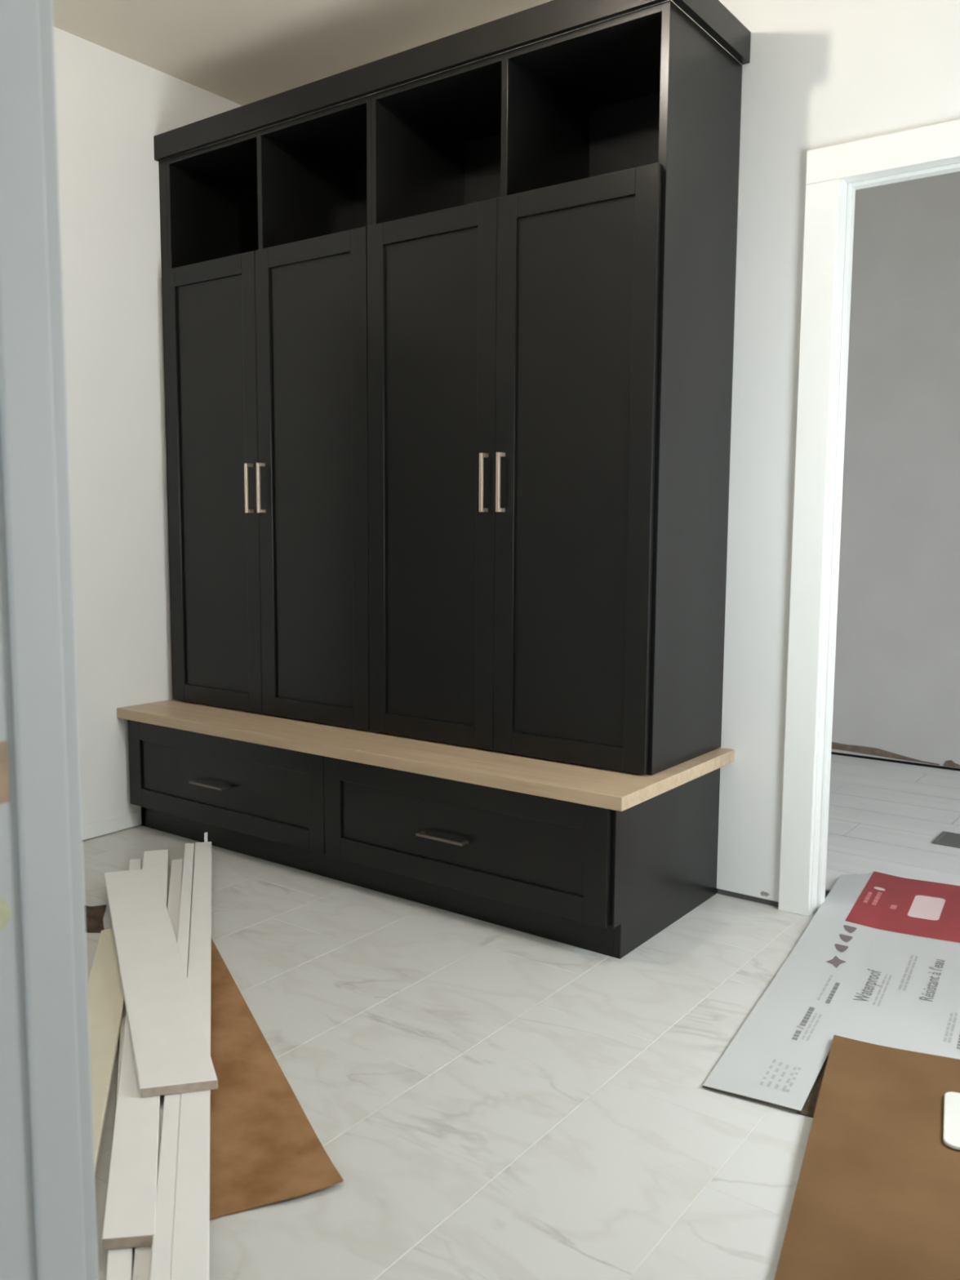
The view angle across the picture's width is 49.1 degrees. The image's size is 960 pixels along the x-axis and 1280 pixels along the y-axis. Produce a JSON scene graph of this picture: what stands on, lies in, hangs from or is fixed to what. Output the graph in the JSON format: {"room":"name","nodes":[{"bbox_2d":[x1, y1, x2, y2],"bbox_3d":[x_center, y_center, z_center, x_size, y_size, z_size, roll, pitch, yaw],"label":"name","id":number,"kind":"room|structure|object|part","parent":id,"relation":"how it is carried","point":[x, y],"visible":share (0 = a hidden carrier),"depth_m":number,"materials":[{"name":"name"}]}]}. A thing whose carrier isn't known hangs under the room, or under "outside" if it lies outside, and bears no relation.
{"room":"mudroom","nodes":[
{"label":"mudroom","id":0,"kind":"room"},
{"bbox_2d":[53,26,244,825],"bbox_3d":[-1.631,-0.615,3.296,0.100,2.700,2.615,5,8,36],"label":"wall","id":1,"kind":"structure","parent":0,"point":[111,106],"depth_m":3.68,"materials":[{"name":"white paint"}]},
{"bbox_2d":[82,810,138,839],"bbox_3d":[-1.494,0.689,3.546,0.006,0.054,0.800,5,8,36],"label":"baseboard","id":2,"kind":"structure","parent":1,"relation":"attached to","point":[112,824],"depth_m":3.77,"materials":[{"name":"white paint"}]},
{"bbox_2d":[52,0,552,106],"bbox_3d":[-0.202,-1.876,2.112,3.620,0.080,2.615,5,8,36],"label":"ceiling","id":3,"kind":"structure","parent":0,"point":[242,52],"depth_m":3.42,"materials":[{"name":"paint"}]},
{"bbox_2d":[116,699,734,811],"bbox_3d":[-0.272,0.302,3.443,2.041,0.036,0.693,5,8,36],"label":"bench","id":4,"kind":"object","parent":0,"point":[607,788],"visible":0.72,"depth_m":3.02,"materials":[{"name":"brown wood"}]},
{"bbox_2d":[158,94,371,730],"bbox_3d":[-0.625,-0.724,3.713,1.014,1.938,0.505,5,8,36],"label":"tall cabinet","id":5,"kind":"object","parent":4,"relation":"on","point":[264,232],"visible":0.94,"depth_m":3.54,"materials":[{"name":"black wood"}]},
{"bbox_3d":[-0.979,-0.758,4.003,0.018,1.938,0.451,5,8,36],"label":"panel","id":6,"kind":"part","parent":5,"relation":"part of","materials":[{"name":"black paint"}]},
{"bbox_3d":[-0.937,-0.532,3.700,0.480,1.548,0.021,5,8,36],"label":"door","id":7,"kind":"part","parent":5,"relation":"part of","materials":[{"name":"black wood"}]},
{"bbox_3d":[-0.935,-0.533,3.702,0.360,1.428,0.009,5,8,36],"label":"door panel","id":8,"kind":"part","parent":5,"relation":"part of","materials":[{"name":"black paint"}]},
{"bbox_3d":[-0.781,-0.513,3.555,0.011,0.165,0.031,5,8,36],"label":"handle","id":9,"kind":"part","parent":5,"relation":"part of","materials":[{"name":"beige metal"}]},
{"bbox_3d":[-0.733,-0.509,3.520,0.011,0.165,0.031,5,8,36],"label":"handle","id":10,"kind":"part","parent":5,"relation":"part of","materials":[{"name":"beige metal"}]},
{"bbox_3d":[-0.587,-1.678,3.619,0.938,0.020,0.451,5,8,36],"label":"panel","id":11,"kind":"part","parent":5,"relation":"part of","materials":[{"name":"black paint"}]},
{"bbox_3d":[-0.541,-0.499,3.415,0.373,1.428,0.009,5,8,36],"label":"door panel","id":12,"kind":"part","parent":5,"relation":"part of","materials":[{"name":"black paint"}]},
{"bbox_3d":[-0.543,-0.499,3.413,0.493,1.548,0.021,5,8,36],"label":"door","id":13,"kind":"part","parent":5,"relation":"part of","materials":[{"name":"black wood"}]},
{"bbox_3d":[-0.463,-0.743,3.900,0.938,1.902,0.010,5,8,36],"label":"panel","id":14,"kind":"part","parent":5,"relation":"part of","materials":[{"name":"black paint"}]},
{"bbox_3d":[-0.207,-0.692,3.442,0.018,1.938,0.451,5,8,36],"label":"panel","id":15,"kind":"part","parent":5,"relation":"part of","materials":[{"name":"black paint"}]},
{"bbox_2d":[367,0,742,775],"bbox_3d":[0.181,-0.655,3.127,0.983,1.938,0.505,5,8,36],"label":"tall cabinet","id":16,"kind":"object","parent":4,"relation":"on","point":[552,234],"visible":1,"depth_m":2.92,"materials":[{"name":"black wood"}]},
{"bbox_3d":[-0.192,-0.691,3.431,0.018,1.938,0.451,5,8,36],"label":"panel","id":17,"kind":"part","parent":16,"relation":"part of","materials":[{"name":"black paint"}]},
{"bbox_3d":[-0.144,-0.465,3.127,0.360,1.428,0.009,5,8,36],"label":"door panel","id":18,"kind":"part","parent":16,"relation":"part of","materials":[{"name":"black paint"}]},
{"bbox_3d":[-0.146,-0.465,3.125,0.480,1.548,0.021,5,8,36],"label":"door","id":19,"kind":"part","parent":16,"relation":"part of","materials":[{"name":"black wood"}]},
{"bbox_2d":[153,0,751,161],"bbox_3d":[-0.203,-1.694,3.323,2.019,0.081,0.469,5,8,36],"label":"crown molding","id":20,"kind":"structure","parent":16,"relation":"on","point":[553,18],"depth_m":2.97,"materials":[{"name":"black wood"}]},
{"bbox_3d":[0.010,-0.446,2.979,0.011,0.165,0.031,5,8,36],"label":"handle","id":21,"kind":"part","parent":16,"relation":"part of","materials":[{"name":"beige metal"}]},
{"bbox_3d":[0.057,-0.442,2.945,0.011,0.165,0.031,5,8,36],"label":"handle","id":22,"kind":"part","parent":16,"relation":"part of","materials":[{"name":"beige metal"}]},
{"bbox_3d":[0.201,-1.611,3.046,0.942,0.020,0.451,5,8,36],"label":"panel","id":23,"kind":"part","parent":16,"relation":"part of","materials":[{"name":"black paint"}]},
{"bbox_3d":[0.326,-0.676,3.327,0.942,1.902,0.010,5,8,36],"label":"panel","id":24,"kind":"part","parent":16,"relation":"part of","materials":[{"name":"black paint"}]},
{"bbox_3d":[0.248,-0.432,2.841,0.370,1.428,0.009,5,8,36],"label":"door panel","id":25,"kind":"part","parent":16,"relation":"part of","materials":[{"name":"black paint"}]},
{"bbox_3d":[0.247,-0.431,2.839,0.490,1.548,0.021,5,8,36],"label":"door","id":26,"kind":"part","parent":16,"relation":"part of","materials":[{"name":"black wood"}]},
{"bbox_3d":[0.585,-0.624,2.867,0.023,1.938,0.451,5,8,36],"label":"panel","id":27,"kind":"part","parent":16,"relation":"part of","materials":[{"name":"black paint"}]},
{"bbox_2d":[82,751,959,1279],"bbox_3d":[1.225,0.858,2.709,5.600,0.061,4.800,5,8,36],"label":"floor","id":28,"kind":"structure","parent":0,"point":[487,1100],"depth_m":2.15,"materials":[{"name":"tile"}]},
{"bbox_2d":[84,904,106,933],"bbox_3d":[-1.135,0.785,2.963,0.220,0.002,0.209,0,6,-1],"label":"scrap","id":29,"kind":"object","parent":28,"relation":"on","point":[94,915],"visible":0.41,"depth_m":2.96,"materials":[{"name":"brown cardboard"}]},
{"bbox_2d":[87,928,124,1174],"bbox_3d":[-0.799,0.847,2.173,0.094,0.030,1.334,-1,6,-14],"label":"trim board","id":30,"kind":"object","parent":28,"relation":"on","point":[106,1002],"visible":0.29,"depth_m":2.27,"materials":[{"name":"beige wood"}]},
{"bbox_2d":[106,858,141,1279],"bbox_3d":[-0.818,0.829,2.459,0.036,0.018,2.045,-2,7,-17],"label":"trim board","id":31,"kind":"object","parent":28,"relation":"on","point":[119,1261],"visible":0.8,"depth_m":1.57,"materials":[{"name":"white wood"}]},
{"bbox_2d":[102,849,168,1249],"bbox_3d":[-0.795,0.803,2.514,0.077,0.019,1.961,-1,6,-16],"label":"trim board","id":32,"kind":"object","parent":31,"relation":"on","point":[130,1211],"visible":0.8,"depth_m":1.77,"materials":[{"name":"white wood"}]},
{"bbox_2d":[103,867,217,1097],"bbox_3d":[-0.815,0.777,2.581,0.147,0.019,1.336,-2,7,-22],"label":"trim board","id":33,"kind":"object","parent":32,"relation":"on","point":[171,1055],"visible":1,"depth_m":2.36,"materials":[{"name":"white wood"}]},
{"bbox_2d":[132,858,182,1279],"bbox_3d":[-0.729,0.830,2.449,0.035,0.018,2.031,-1,6,-15],"label":"trim board","id":34,"kind":"object","parent":28,"relation":"on","point":[142,1260],"visible":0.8,"depth_m":2.84,"materials":[{"name":"white wood"}]},
{"bbox_2d":[149,843,194,1279],"bbox_3d":[-0.700,0.811,2.454,0.030,0.018,2.240,-1,6,-14],"label":"trim board","id":35,"kind":"object","parent":34,"relation":"on","point":[162,1245],"visible":0.8,"depth_m":1.79,"materials":[{"name":"white wood"}]},
{"bbox_2d":[169,831,211,1279],"bbox_3d":[-0.660,0.794,2.467,0.054,0.048,2.259,-1,6,-14],"label":"trim board","id":36,"kind":"object","parent":28,"relation":"on","point":[191,1220],"visible":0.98,"depth_m":1.84,"materials":[{"name":"white wood"}]},
{"bbox_2d":[187,932,342,1220],"bbox_3d":[-0.627,0.855,2.291,0.280,0.013,1.298,-3,7,-25],"label":"cardboard sheet","id":37,"kind":"object","parent":28,"relation":"on","point":[264,1149],"visible":0.54,"depth_m":1.94,"materials":[{"name":"brown cardboard"}]},
{"bbox_2d":[127,720,719,959],"bbox_3d":[-0.291,0.526,3.480,1.998,0.416,0.695,5,8,36],"label":"drawer base","id":38,"kind":"object","parent":28,"relation":"on","point":[603,881],"visible":0.84,"depth_m":3.02,"materials":[{"name":"black wood"}]},
{"bbox_3d":[-0.908,0.485,3.516,0.164,0.008,0.031,5,8,36],"label":"handle","id":39,"kind":"part","parent":38,"relation":"part of","materials":[{"name":"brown metal"}]},
{"bbox_3d":[-0.866,0.473,3.519,0.854,0.186,0.009,5,8,36],"label":"drawer panel","id":40,"kind":"part","parent":38,"relation":"part of","materials":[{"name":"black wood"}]},
{"bbox_3d":[-0.867,0.473,3.517,0.978,0.310,0.021,5,8,36],"label":"drawer","id":41,"kind":"part","parent":38,"relation":"part of","materials":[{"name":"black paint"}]},
{"bbox_3d":[-0.106,0.553,2.933,0.164,0.008,0.031,5,8,36],"label":"handle","id":42,"kind":"part","parent":38,"relation":"part of","materials":[{"name":"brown metal"}]},
{"bbox_3d":[-0.071,0.540,2.942,0.862,0.186,0.009,5,8,36],"label":"drawer panel","id":43,"kind":"part","parent":38,"relation":"part of","materials":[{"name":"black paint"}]},
{"bbox_3d":[-0.073,0.541,2.939,0.986,0.310,0.021,5,8,36],"label":"drawer","id":44,"kind":"part","parent":38,"relation":"part of","materials":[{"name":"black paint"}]},
{"bbox_3d":[0.522,0.592,2.921,0.020,0.416,0.642,5,8,36],"label":"panel","id":45,"kind":"part","parent":38,"relation":"part of","materials":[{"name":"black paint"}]},
{"bbox_2d":[796,1055,828,1117],"bbox_3d":[0.793,0.897,2.034,0.400,0.002,0.300,5,8,36],"label":"liner","id":46,"kind":"object","parent":28,"relation":"on","point":[809,1108],"visible":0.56,"depth_m":2.05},
{"bbox_2d":[702,871,959,1112],"bbox_3d":[1.087,0.828,2.600,0.616,0.021,1.535,4,7,29],"label":"cardboard sheet","id":47,"kind":"object","parent":28,"relation":"on","point":[877,962],"visible":0.98,"depth_m":2.52,"materials":[{"name":"grey cardboard"}]},
{"bbox_2d":[791,1030,801,1039],"bbox_3d":[0.689,0.860,2.288,0.011,0.001,0.048,4,7,29],"label":"print","id":48,"kind":"object","parent":47,"relation":"on","point":[796,1034],"depth_m":2.29,"materials":[{"name":"grey"}]},
{"bbox_2d":[799,1006,814,1026],"bbox_3d":[0.741,0.851,2.377,0.012,0.001,0.105,4,7,29],"label":"print","id":49,"kind":"object","parent":47,"relation":"on","point":[806,1014],"depth_m":2.38,"materials":[{"name":"grey"}]},
{"bbox_2d":[801,1013,822,1040],"bbox_3d":[0.735,0.856,2.329,0.015,0.001,0.145,4,7,29],"label":"print","id":50,"kind":"object","parent":47,"relation":"on","point":[811,1023],"depth_m":2.33,"materials":[{"name":"grey"}]},
{"bbox_2d":[817,975,832,999],"bbox_3d":[0.830,0.836,2.530,0.006,0.001,0.160,4,7,29],"label":"print","id":51,"kind":"object","parent":47,"relation":"on","point":[824,983],"depth_m":2.53,"materials":[{"name":"grey cardboard"}]},
{"bbox_2d":[825,982,839,1003],"bbox_3d":[0.840,0.840,2.502,0.010,0.001,0.130,4,7,29],"label":"print","id":52,"kind":"object","parent":47,"relation":"on","point":[832,988],"depth_m":2.50,"materials":[{"name":"grey"}]},
{"bbox_2d":[862,892,871,902],"bbox_3d":[1.157,0.768,3.137,0.011,0.001,0.102,4,7,29],"label":"print","id":53,"kind":"object","parent":47,"relation":"on","point":[867,896],"depth_m":3.14},
{"bbox_2d":[871,892,882,905],"bbox_3d":[1.184,0.771,3.135,0.012,0.001,0.123,4,7,29],"label":"print","id":54,"kind":"object","parent":47,"relation":"on","point":[877,897],"depth_m":3.13},
{"bbox_2d":[872,973,892,1006],"bbox_3d":[0.968,0.840,2.527,0.015,0.001,0.200,4,7,29],"label":"print","id":55,"kind":"object","parent":47,"relation":"on","point":[882,983],"depth_m":2.52,"materials":[{"name":"grey"}]},
{"bbox_3d":[1.210,0.781,3.075,0.016,0.001,0.037,4,7,29],"label":"red panel square","id":56,"kind":"part","parent":47,"relation":"part of","materials":[{"name":"cardboard"}]},
{"bbox_3d":[1.373,0.783,3.034,0.579,0.009,0.544,5,8,36],"label":"red panel","id":57,"kind":"part","parent":47,"relation":"part of","materials":[{"name":"red cardboard"}]},
{"bbox_2d":[897,955,918,991],"bbox_3d":[1.071,0.830,2.627,0.017,0.001,0.235,4,7,29],"label":"print","id":58,"kind":"object","parent":47,"relation":"on","point":[908,965],"depth_m":2.62,"materials":[{"name":"grey cardboard"}]},
{"bbox_2d":[942,1012,957,1043],"bbox_3d":[1.048,0.861,2.340,0.015,0.001,0.160,4,7,29],"label":"print","id":59,"kind":"object","parent":47,"relation":"on","point":[949,1019],"depth_m":2.34,"materials":[{"name":"grey"}]},
{"bbox_2d":[956,1034,959,1048],"bbox_3d":[1.060,0.865,2.299,0.020,0.001,0.140,4,7,29],"label":"print","id":60,"kind":"object","parent":47,"relation":"on","point":[957,1035],"depth_m":2.27,"materials":[{"name":"grey"}]},
{"bbox_2d":[773,1035,959,1279],"bbox_3d":[0.763,0.928,1.616,0.540,0.018,1.206,3,7,24],"label":"cardboard sheet","id":61,"kind":"object","parent":28,"relation":"on","point":[877,1196],"visible":0.99,"depth_m":1.78,"materials":[{"name":"brown cardboard"}]},
{"bbox_2d":[942,1091,959,1150],"bbox_3d":[0.904,0.886,1.926,0.100,0.007,0.196,3,7,24],"label":"scrap","id":62,"kind":"object","parent":61,"relation":"on","point":[951,1134],"visible":1,"depth_m":1.93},
{"bbox_2d":[931,831,959,848],"bbox_3d":[1.784,0.722,3.685,0.342,0.006,0.170,5,8,36],"label":"floor vent","id":63,"kind":"object","parent":28,"relation":"in","point":[944,838],"visible":1,"depth_m":3.75,"materials":[{"name":"grey metal"}]},
{"bbox_2d":[254,0,959,906],"bbox_3d":[0.527,-0.597,3.265,3.420,2.704,0.117,5,8,36],"label":"wall","id":64,"kind":"structure","parent":0,"point":[819,73],"depth_m":2.95,"materials":[{"name":"white paint"}]},
{"bbox_3d":[0.859,0.768,3.158,0.269,0.016,0.096,5,8,36],"label":"sill plate","id":65,"kind":"part","parent":64,"relation":"part of","materials":[{"name":"white paint"}]},
{"bbox_2d":[777,178,840,915],"bbox_3d":[0.916,-0.220,2.937,0.089,2.031,0.018,5,8,36],"label":"trim","id":66,"kind":"structure","parent":64,"relation":"attached to","point":[822,199],"depth_m":2.92,"materials":[{"name":"white paint"}]},
{"bbox_2d":[805,119,959,185],"bbox_3d":[1.288,-1.243,2.557,0.994,0.089,0.018,5,8,36],"label":"trim","id":67,"kind":"structure","parent":64,"relation":"attached to","point":[940,142],"depth_m":2.72,"materials":[{"name":"white paint"}]},
{"bbox_2d":[809,158,959,915],"bbox_3d":[1.321,-0.207,2.723,0.848,2.055,0.117,5,8,36],"label":"door frame","id":68,"kind":"structure","parent":64,"relation":"in","point":[848,187],"depth_m":2.92,"materials":[{"name":"white paint"}]},
{"bbox_2d":[831,171,959,768],"bbox_3d":[3.025,-0.685,4.149,4.600,2.691,0.103,5,8,36],"label":"wall","id":69,"kind":"structure","parent":0,"point":[896,693],"depth_m":4.87,"materials":[{"name":"grey paint"}]},
{"bbox_3d":[-0.946,-0.390,1.264,3.420,2.700,0.124,5,8,36],"label":"wall","id":70,"kind":"structure","parent":0,"visible":0},
{"bbox_2d":[0,0,98,1279],"bbox_3d":[-0.072,-0.013,0.659,0.863,2.100,0.126,5,8,36],"label":"door frame","id":71,"kind":"structure","parent":70,"relation":"in","point":[48,1213],"depth_m":0.93,"materials":[{"name":"grey wood"}]},
{"bbox_2d":[0,899,11,930],"bbox_3d":[-0.418,0.239,0.914,0.002,0.028,0.022,5,8,36],"label":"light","id":72,"kind":"object","parent":71,"relation":"attached to","point":[5,904],"depth_m":0.92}
]}

